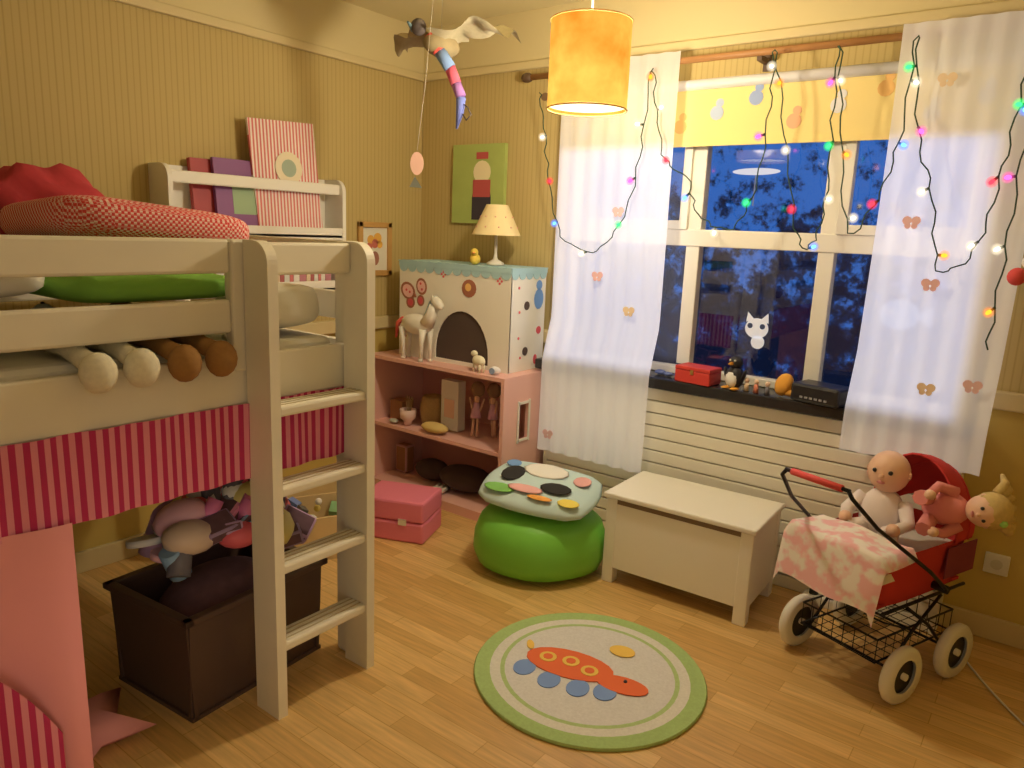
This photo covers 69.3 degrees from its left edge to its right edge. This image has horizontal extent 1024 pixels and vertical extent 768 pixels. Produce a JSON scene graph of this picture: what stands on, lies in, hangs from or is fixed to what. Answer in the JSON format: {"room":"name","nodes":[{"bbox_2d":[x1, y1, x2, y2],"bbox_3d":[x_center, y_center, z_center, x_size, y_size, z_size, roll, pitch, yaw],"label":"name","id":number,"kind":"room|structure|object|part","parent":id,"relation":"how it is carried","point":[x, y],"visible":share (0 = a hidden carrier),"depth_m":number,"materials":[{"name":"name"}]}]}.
{"room":"child's bedroom","nodes":[
{"label":"child's bedroom","id":0,"kind":"room"},
{"bbox_2d":[0,0,423,552],"bbox_3d":[-1.780,-0.471,2.851,0.120,2.530,3.950,11,14,36],"label":"wall","id":1,"kind":"structure","parent":0,"point":[104,90],"depth_m":3.17,"materials":[{"name":"brown paint"}]},
{"bbox_2d":[75,481,336,573],"bbox_3d":[-1.774,0.733,3.056,0.020,0.090,3.950,11,14,36],"label":"baseboard","id":2,"kind":"structure","parent":1,"relation":"attached to","point":[115,551],"depth_m":3.14,"materials":[{"name":"beige paint"}]},
{"bbox_2d":[148,162,345,301],"bbox_3d":[-1.166,-0.679,3.400,0.150,0.565,0.910,11,14,36],"label":"wall shelf","id":3,"kind":"object","parent":1,"relation":"attached to","point":[168,184],"visible":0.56,"depth_m":3.35,"materials":[{"name":"white wood"}]},
{"bbox_2d":[186,117,330,281],"bbox_3d":[-1.172,-0.822,3.366,0.100,0.772,0.789,11,14,36],"label":"picture books","id":4,"kind":"object","parent":3,"relation":"on","point":[282,150],"visible":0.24,"depth_m":3.39,"materials":[{"name":"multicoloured paper"}]},
{"bbox_2d":[112,0,447,81],"bbox_3d":[-0.889,-1.574,3.398,0.306,0.040,1.699,11,14,36],"label":"crown molding","id":5,"kind":"structure","parent":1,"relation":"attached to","point":[152,5],"depth_m":3.37,"materials":[{"name":"beige paint"}]},
{"bbox_2d":[357,221,391,275],"bbox_3d":[-0.751,-0.739,4.057,0.020,0.290,0.240,11,14,36],"label":"framed picture","id":6,"kind":"object","parent":1,"relation":"attached to","point":[378,235],"visible":0.79,"depth_m":4.08,"materials":[{"name":"brown wood"}]},
{"bbox_2d":[341,0,585,26],"bbox_3d":[-0.268,-1.477,1.510,3.790,0.100,4.190,11,14,36],"label":"ceiling","id":7,"kind":"structure","parent":0,"point":[448,12],"depth_m":3.70,"materials":[{"name":"beige paint"}]},
{"bbox_2d":[410,4,432,187],"bbox_3d":[-0.347,-1.239,2.882,0.104,0.925,0.035,4,12,7],"label":"mobile","id":8,"kind":"object","parent":7,"relation":"hanging from","point":[416,162],"visible":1,"depth_m":2.96,"materials":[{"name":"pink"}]},
{"bbox_2d":[394,0,520,128],"bbox_3d":[-0.274,-1.376,2.960,0.610,0.681,0.297,11,14,36],"label":"bird","id":9,"kind":"object","parent":7,"relation":"hanging from","point":[443,44],"visible":1,"depth_m":2.94},
{"bbox_2d":[546,0,633,116],"bbox_3d":[0.276,-1.283,2.546,0.286,0.653,0.286,11,14,36],"label":"pendant lamp","id":10,"kind":"object","parent":7,"relation":"hanging from","point":[590,48],"visible":1,"depth_m":2.47,"materials":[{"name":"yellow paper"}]},
{"bbox_2d":[77,509,1023,767],"bbox_3d":[-0.374,1.097,2.040,3.790,0.100,4.190,11,14,36],"label":"floor","id":11,"kind":"structure","parent":0,"point":[816,702],"depth_m":2.39,"materials":[{"name":"brown wood"}]},
{"bbox_2d":[88,687,155,757],"bbox_3d":[-1.189,0.959,2.053,0.380,0.100,0.399,0,12,-13],"label":"cushion","id":12,"kind":"object","parent":11,"relation":"on","point":[107,727],"visible":0.35,"depth_m":2.06,"materials":[{"name":"pink fabric"}]},
{"bbox_2d":[0,235,374,767],"bbox_3d":[-1.511,0.307,1.926,1.192,1.400,2.110,11,14,36],"label":"bed","id":13,"kind":"object","parent":11,"relation":"on","point":[291,398],"visible":0.94,"depth_m":1.89,"materials":[{"name":"white wood"}]},
{"bbox_2d":[0,277,44,297],"bbox_3d":[-1.623,-0.254,1.621,0.840,0.122,0.880,11,14,36],"label":"pillow","id":14,"kind":"object","parent":13,"relation":"on","point":[9,287],"visible":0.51,"depth_m":1.66,"materials":[{"name":"white fabric"}]},
{"bbox_2d":[0,523,93,767],"bbox_3d":[-1.394,0.765,1.342,0.068,0.740,1.170,11,14,36],"label":"curtain","id":15,"kind":"object","parent":13,"relation":"hanging from","point":[45,720],"depth_m":1.71,"materials":[{"name":"pink fabric"}]},
{"bbox_2d":[0,162,104,234],"bbox_3d":[-1.510,-0.565,2.399,0.310,0.301,0.440,11,14,36],"label":"pillow","id":16,"kind":"object","parent":13,"relation":"on","point":[19,182],"visible":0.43,"depth_m":2.29,"materials":[{"name":"red fabric"}]},
{"bbox_2d":[31,301,160,393],"bbox_3d":[-1.082,-0.102,1.849,0.495,0.174,0.225,11,14,36],"label":"teddy bear","id":17,"kind":"object","parent":13,"relation":"on","point":[97,372],"visible":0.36,"depth_m":1.74},
{"bbox_2d":[30,273,224,302],"bbox_3d":[-1.093,-0.290,2.066,0.540,0.087,0.460,11,14,36],"label":"duvet","id":18,"kind":"object","parent":13,"relation":"on","point":[121,288],"visible":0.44,"depth_m":1.85,"materials":[{"name":"green fabric"}]},
{"bbox_2d":[0,195,248,239],"bbox_3d":[-1.134,-0.463,2.195,0.519,0.166,0.558,11,14,36],"label":"pillow","id":19,"kind":"object","parent":18,"relation":"on","point":[63,215],"visible":0.61,"depth_m":1.96,"materials":[{"name":"red fabric"}]},
{"bbox_3d":[-1.545,-0.043,1.884,0.990,0.110,1.940,11,14,36],"label":"mattress","id":20,"kind":"part","parent":13,"relation":"part of","materials":[{"name":"white fabric"}]},
{"bbox_2d":[109,302,237,381],"bbox_3d":[-0.958,-0.132,2.009,0.505,0.177,0.231,11,14,36],"label":"teddy bear","id":21,"kind":"object","parent":13,"relation":"on","point":[184,361],"visible":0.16,"depth_m":1.89},
{"bbox_2d":[215,283,318,327],"bbox_3d":[-0.747,-0.235,2.268,0.206,0.153,0.280,9,14,31],"label":"cushion","id":22,"kind":"object","parent":13,"relation":"on","point":[298,303],"visible":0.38,"depth_m":2.24,"materials":[{"name":"white fabric"}]},
{"bbox_2d":[103,543,327,722],"bbox_3d":[-0.955,0.768,2.444,0.420,0.335,0.540,9,14,31],"label":"storage bin","id":23,"kind":"object","parent":11,"relation":"on","point":[193,666],"visible":0.68,"depth_m":2.26,"materials":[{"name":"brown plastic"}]},
{"bbox_2d":[125,479,315,616],"bbox_3d":[-0.947,0.530,2.407,0.416,0.587,0.548,9,14,31],"label":"pile","id":24,"kind":"object","parent":23,"relation":"in","point":[182,527],"visible":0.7,"depth_m":2.27,"materials":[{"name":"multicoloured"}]},
{"bbox_2d":[287,492,336,559],"bbox_3d":[-0.924,0.621,3.344,0.420,0.262,0.300,-4,13,-28],"label":"crate","id":25,"kind":"object","parent":11,"relation":"on","point":[323,507],"visible":0.33,"depth_m":3.37,"materials":[{"name":"brown wood"}]},
{"bbox_2d":[374,480,441,543],"bbox_3d":[-0.538,0.617,3.591,0.330,0.202,0.254,5,12,14],"label":"suitcase","id":26,"kind":"object","parent":11,"relation":"on","point":[405,512],"visible":0.78,"depth_m":3.48,"materials":[{"name":"pink"}]},
{"bbox_2d":[375,349,542,520],"bbox_3d":[-0.299,0.247,4.050,0.961,0.760,0.425,11,14,36],"label":"shelf","id":27,"kind":"object","parent":11,"relation":"on","point":[518,404],"visible":0.59,"depth_m":4.11,"materials":[{"name":"pink wood"}]},
{"bbox_2d":[395,294,443,361],"bbox_3d":[-0.493,-0.303,3.901,0.368,0.358,0.094,12,15,40],"label":"horse","id":28,"kind":"object","parent":27,"relation":"on","point":[413,323],"visible":1,"depth_m":3.87},
{"bbox_2d":[399,259,547,373],"bbox_3d":[-0.224,-0.383,3.945,0.772,0.521,0.308,11,14,36],"label":"dollhouse","id":29,"kind":"object","parent":27,"relation":"on","point":[495,312],"visible":0.95,"depth_m":3.76,"materials":[{"name":"white wood"}]},
{"bbox_2d":[470,248,479,264],"bbox_3d":[-0.185,-0.645,3.748,0.056,0.082,0.119,4,12,7],"label":"duck","id":30,"kind":"object","parent":29,"relation":"on","point":[474,258],"visible":1,"depth_m":3.71},
{"bbox_2d":[472,204,519,265],"bbox_3d":[-0.080,-0.754,3.754,0.250,0.300,0.250,11,14,36],"label":"table lamp","id":31,"kind":"object","parent":29,"relation":"on","point":[495,219],"visible":1,"depth_m":3.67,"materials":[{"name":"white fabric"}]},
{"bbox_2d":[471,350,484,372],"bbox_3d":[-0.170,-0.112,3.677,0.054,0.101,0.114,-5,14,-33],"label":"lamb","id":32,"kind":"object","parent":27,"relation":"on","point":[477,360],"visible":1,"depth_m":3.65,"materials":[{"name":"beige"}]},
{"bbox_2d":[489,366,500,374],"bbox_3d":[-0.084,-0.066,3.621,0.065,0.040,0.051,11,14,36],"label":"ball","id":33,"kind":"object","parent":27,"relation":"on","point":[493,370],"visible":1,"depth_m":3.60,"materials":[{"name":"white"}]},
{"bbox_2d":[473,503,604,581],"bbox_3d":[0.129,0.663,3.306,0.583,0.280,0.580,11,14,36],"label":"pouf","id":34,"kind":"object","parent":11,"relation":"on","point":[509,543],"visible":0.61,"depth_m":3.08,"materials":[{"name":"green fabric"}]},
{"bbox_2d":[478,459,601,520],"bbox_3d":[0.128,0.455,3.243,0.519,0.151,0.416,6,12,19],"label":"cushion","id":35,"kind":"object","parent":34,"relation":"on","point":[546,491],"visible":1,"depth_m":3.14,"materials":[{"name":"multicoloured fabric"}]},
{"bbox_2d":[474,613,707,751],"bbox_3d":[0.260,0.965,2.498,0.778,0.025,0.778,7,13,23],"label":"round rug","id":36,"kind":"object","parent":11,"relation":"on","point":[579,681],"visible":1,"depth_m":2.43,"materials":[{"name":"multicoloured carpet"}]},
{"bbox_2d":[601,471,784,626],"bbox_3d":[0.747,0.667,3.115,0.640,0.400,0.380,10,14,34],"label":"chest","id":37,"kind":"object","parent":11,"relation":"on","point":[717,544],"visible":1,"depth_m":2.98,"materials":[{"name":"white wood"}]},
{"bbox_2d":[543,388,964,634],"bbox_3d":[0.936,0.436,3.350,1.845,0.770,0.125,11,14,36],"label":"radiator cover","id":38,"kind":"object","parent":11,"relation":"on","point":[745,449],"visible":0.16,"depth_m":3.18,"materials":[{"name":"white wood"}]},
{"bbox_2d":[802,587,902,628],"bbox_3d":[1.380,0.892,2.966,0.410,0.070,0.055,10,14,33],"label":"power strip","id":39,"kind":"object","parent":11,"relation":"on","point":[811,592],"visible":0.27,"depth_m":3.01,"materials":[{"name":"white plastic"}]},
{"bbox_2d":[779,452,977,704],"bbox_3d":[1.238,0.624,2.544,0.760,0.754,0.430,-5,14,-31],"label":"carriage","id":40,"kind":"object","parent":11,"relation":"on","point":[939,561],"visible":0.7,"depth_m":2.51,"materials":[{"name":"red"}]},
{"bbox_2d":[773,515,917,626],"bbox_3d":[1.092,0.597,2.447,0.206,0.222,0.370,-5,14,-31],"label":"blanket","id":41,"kind":"object","parent":40,"relation":"in","point":[846,562],"visible":0.98,"depth_m":2.38,"materials":[{"name":"pink fabric"}]},
{"bbox_3d":[1.127,0.466,2.438,0.485,0.404,0.423,-5,14,-31],"label":"push handle","id":42,"kind":"part","parent":40,"relation":"part of","materials":[{"name":"black metal"}]},
{"bbox_2d":[838,450,914,541],"bbox_3d":[1.273,0.390,2.554,0.216,0.315,0.247,-9,16,-43],"label":"baby doll","id":43,"kind":"object","parent":40,"relation":"on","point":[889,472],"visible":0.9,"depth_m":2.53,"materials":[{"name":"white fabric"}]},
{"bbox_2d":[874,452,974,542],"bbox_3d":[1.492,0.367,2.642,0.188,0.270,0.326,-5,14,-31],"label":"hood","id":44,"kind":"object","parent":40,"relation":"attached to","point":[926,470],"depth_m":2.67,"materials":[{"name":"red fabric"}]},
{"bbox_2d":[912,474,1016,538],"bbox_3d":[1.465,0.401,2.406,0.305,0.226,0.150,8,13,24],"label":"doll","id":45,"kind":"object","parent":40,"relation":"on","point":[942,503],"visible":1,"depth_m":2.39,"materials":[{"name":"pink"}]},
{"bbox_2d":[967,661,1023,725],"bbox_3d":[1.727,1.052,2.404,0.560,0.008,0.450,11,14,36],"label":"cable","id":46,"kind":"object","parent":11,"relation":"on","point":[969,665],"visible":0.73,"depth_m":2.46,"materials":[{"name":"white plastic"}]},
{"bbox_2d":[421,0,1023,624],"bbox_3d":[0.910,-0.468,3.372,3.790,2.530,0.120,11,14,36],"label":"wall","id":47,"kind":"structure","parent":0,"point":[504,108],"depth_m":3.37,"materials":[{"name":"brown paint"}]},
{"bbox_2d":[452,143,507,222],"bbox_3d":[-0.180,-1.081,4.010,0.360,0.415,0.028,11,14,36],"label":"canvas painting","id":48,"kind":"object","parent":47,"relation":"attached to","point":[479,170],"visible":0.93,"depth_m":4.00,"materials":[{"name":"green"}]},
{"bbox_2d":[457,58,548,77],"bbox_3d":[-0.052,-1.607,3.726,0.679,0.040,0.164,11,14,36],"label":"crown molding","id":49,"kind":"structure","parent":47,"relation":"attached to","point":[540,63],"depth_m":3.80,"materials":[{"name":"beige paint"}]},
{"bbox_2d":[541,93,547,100],"bbox_3d":[0.179,-1.432,3.689,0.082,0.040,0.002,11,14,36],"label":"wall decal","id":50,"kind":"object","parent":47,"relation":"attached to","point":[544,96],"visible":0.38,"depth_m":3.70,"materials":[{"name":"brown"}]},
{"bbox_2d":[286,314,1023,413],"bbox_3d":[-0.335,0.148,1.845,3.550,0.070,3.950,11,14,36],"label":"trim","id":51,"kind":"structure","parent":47,"relation":"attached to","point":[1004,400],"depth_m":3.75,"materials":[{"name":"beige paint"}]},
{"bbox_2d":[535,357,844,420],"bbox_3d":[0.957,0.024,3.300,1.920,0.050,0.260,11,14,36],"label":"window sill","id":52,"kind":"structure","parent":47,"relation":"attached to","point":[773,400],"depth_m":3.14,"materials":[{"name":"stone"}]},
{"bbox_2d":[655,369,674,375],"bbox_3d":[0.718,-0.050,3.425,0.126,0.024,0.053,11,14,36],"label":"pebbles","id":53,"kind":"object","parent":52,"relation":"on","point":[658,371],"visible":0.76,"depth_m":3.42,"materials":[{"name":"blue"}]},
{"bbox_2d":[675,362,721,386],"bbox_3d":[0.826,-0.044,3.292,0.172,0.073,0.115,13,16,42],"label":"box","id":54,"kind":"object","parent":52,"relation":"on","point":[693,373],"visible":1,"depth_m":3.25,"materials":[{"name":"red"}]},
{"bbox_2d":[721,355,746,389],"bbox_3d":[0.952,-0.051,3.174,0.090,0.145,0.108,-7,15,-37],"label":"toy","id":55,"kind":"object","parent":52,"relation":"on","point":[735,376],"visible":1,"depth_m":3.15,"materials":[{"name":"black plastic"}]},
{"bbox_2d":[743,378,769,394],"bbox_3d":[1.031,0.009,3.119,0.024,0.056,0.121,-8,15,-40],"label":"figurines","id":56,"kind":"object","parent":52,"relation":"on","point":[767,384],"visible":1,"depth_m":3.12,"materials":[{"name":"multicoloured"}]},
{"bbox_2d":[775,373,793,396],"bbox_3d":[1.132,0.004,3.054,0.098,0.096,0.056,11,14,36],"label":"plush toy","id":57,"kind":"object","parent":52,"relation":"on","point":[783,384],"visible":0.85,"depth_m":3.04,"materials":[{"name":"orange fabric"}]},
{"bbox_2d":[791,379,848,408],"bbox_3d":[1.242,0.038,2.974,0.132,0.075,0.200,-8,15,-40],"label":"clock radio","id":58,"kind":"object","parent":52,"relation":"on","point":[820,393],"visible":0.89,"depth_m":2.92,"materials":[{"name":"black plastic"}]},
{"bbox_2d":[521,32,902,82],"bbox_3d":[0.953,-1.326,3.034,2.217,0.079,0.124,11,14,36],"label":"curtain rod","id":59,"kind":"object","parent":47,"relation":"attached to","point":[764,55],"visible":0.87,"depth_m":2.92,"materials":[{"name":"brown wood"}]},
{"bbox_2d":[537,51,680,472],"bbox_3d":[0.419,-0.538,3.452,0.598,1.855,0.091,11,14,36],"label":"curtain","id":60,"kind":"object","parent":59,"relation":"hanging from","point":[599,349],"visible":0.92,"depth_m":3.46,"materials":[{"name":"white fabric"}]},
{"bbox_2d":[539,35,1023,349],"bbox_3d":[0.884,-0.786,3.016,1.972,1.066,0.069,11,14,36],"label":"fairy lights","id":61,"kind":"object","parent":59,"relation":"hanging from","point":[1020,104],"visible":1,"depth_m":2.74,"materials":[{"name":"black plastic"}]},
{"bbox_2d":[839,11,1023,475],"bbox_3d":[1.522,-0.475,2.622,0.484,1.555,0.077,11,14,36],"label":"curtain","id":62,"kind":"object","parent":59,"relation":"hanging from","point":[924,379],"visible":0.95,"depth_m":2.63,"materials":[{"name":"white fabric"}]},
{"bbox_2d":[1007,258,1023,285],"bbox_3d":[1.761,-0.716,2.380,0.181,0.855,0.060,9,13,29],"label":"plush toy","id":63,"kind":"object","parent":59,"relation":"hanging from","point":[1015,276],"visible":1,"depth_m":2.47,"materials":[{"name":"red"}]},
{"bbox_2d":[651,141,875,388],"bbox_3d":[1.041,-0.637,3.241,1.820,1.275,0.120,11,14,36],"label":"window","id":64,"kind":"structure","parent":47,"relation":"in","point":[689,231],"depth_m":3.16,"materials":[{"name":"white paint"}]},
{"bbox_3d":[1.039,-0.637,3.238,1.800,1.255,0.020,11,14,36],"label":"glass","id":65,"kind":"part","parent":64,"relation":"part of","materials":[{"name":"white"}]},
{"bbox_2d":[673,61,898,147],"bbox_3d":[1.005,-1.134,3.062,1.820,0.276,0.044,11,14,36],"label":"roller blind","id":66,"kind":"object","parent":47,"relation":"attached to","point":[732,110],"visible":0.58,"depth_m":2.98,"materials":[{"name":"yellow fabric"}]},
{"bbox_2d":[630,0,1023,55],"bbox_3d":[1.101,-1.385,2.876,1.485,0.040,0.164,11,14,36],"label":"crown molding","id":67,"kind":"structure","parent":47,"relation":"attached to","point":[901,19],"depth_m":2.85,"materials":[{"name":"beige paint"}]},
{"bbox_2d":[939,602,1023,649],"bbox_3d":[0.819,0.736,3.563,3.550,0.090,0.020,11,14,36],"label":"baseboard","id":68,"kind":"structure","parent":47,"relation":"attached to","point":[995,629],"depth_m":2.82,"materials":[{"name":"beige paint"}]},
{"bbox_2d":[983,551,1010,576],"bbox_3d":[1.821,0.677,2.784,0.080,0.080,0.015,11,14,36],"label":"wall socket","id":69,"kind":"object","parent":47,"relation":"attached to","point":[994,563],"visible":1,"depth_m":2.78,"materials":[{"name":"white plastic"}]},
{"label":"outside","id":70,"kind":"structure","parent":0,"visible":0},
{"bbox_2d":[652,140,888,386],"bbox_3d":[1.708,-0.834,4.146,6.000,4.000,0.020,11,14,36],"label":"window glass","id":71,"kind":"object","parent":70,"point":[735,282],"depth_m":4.32,"materials":[{"name":"blue glass"}]}
]}

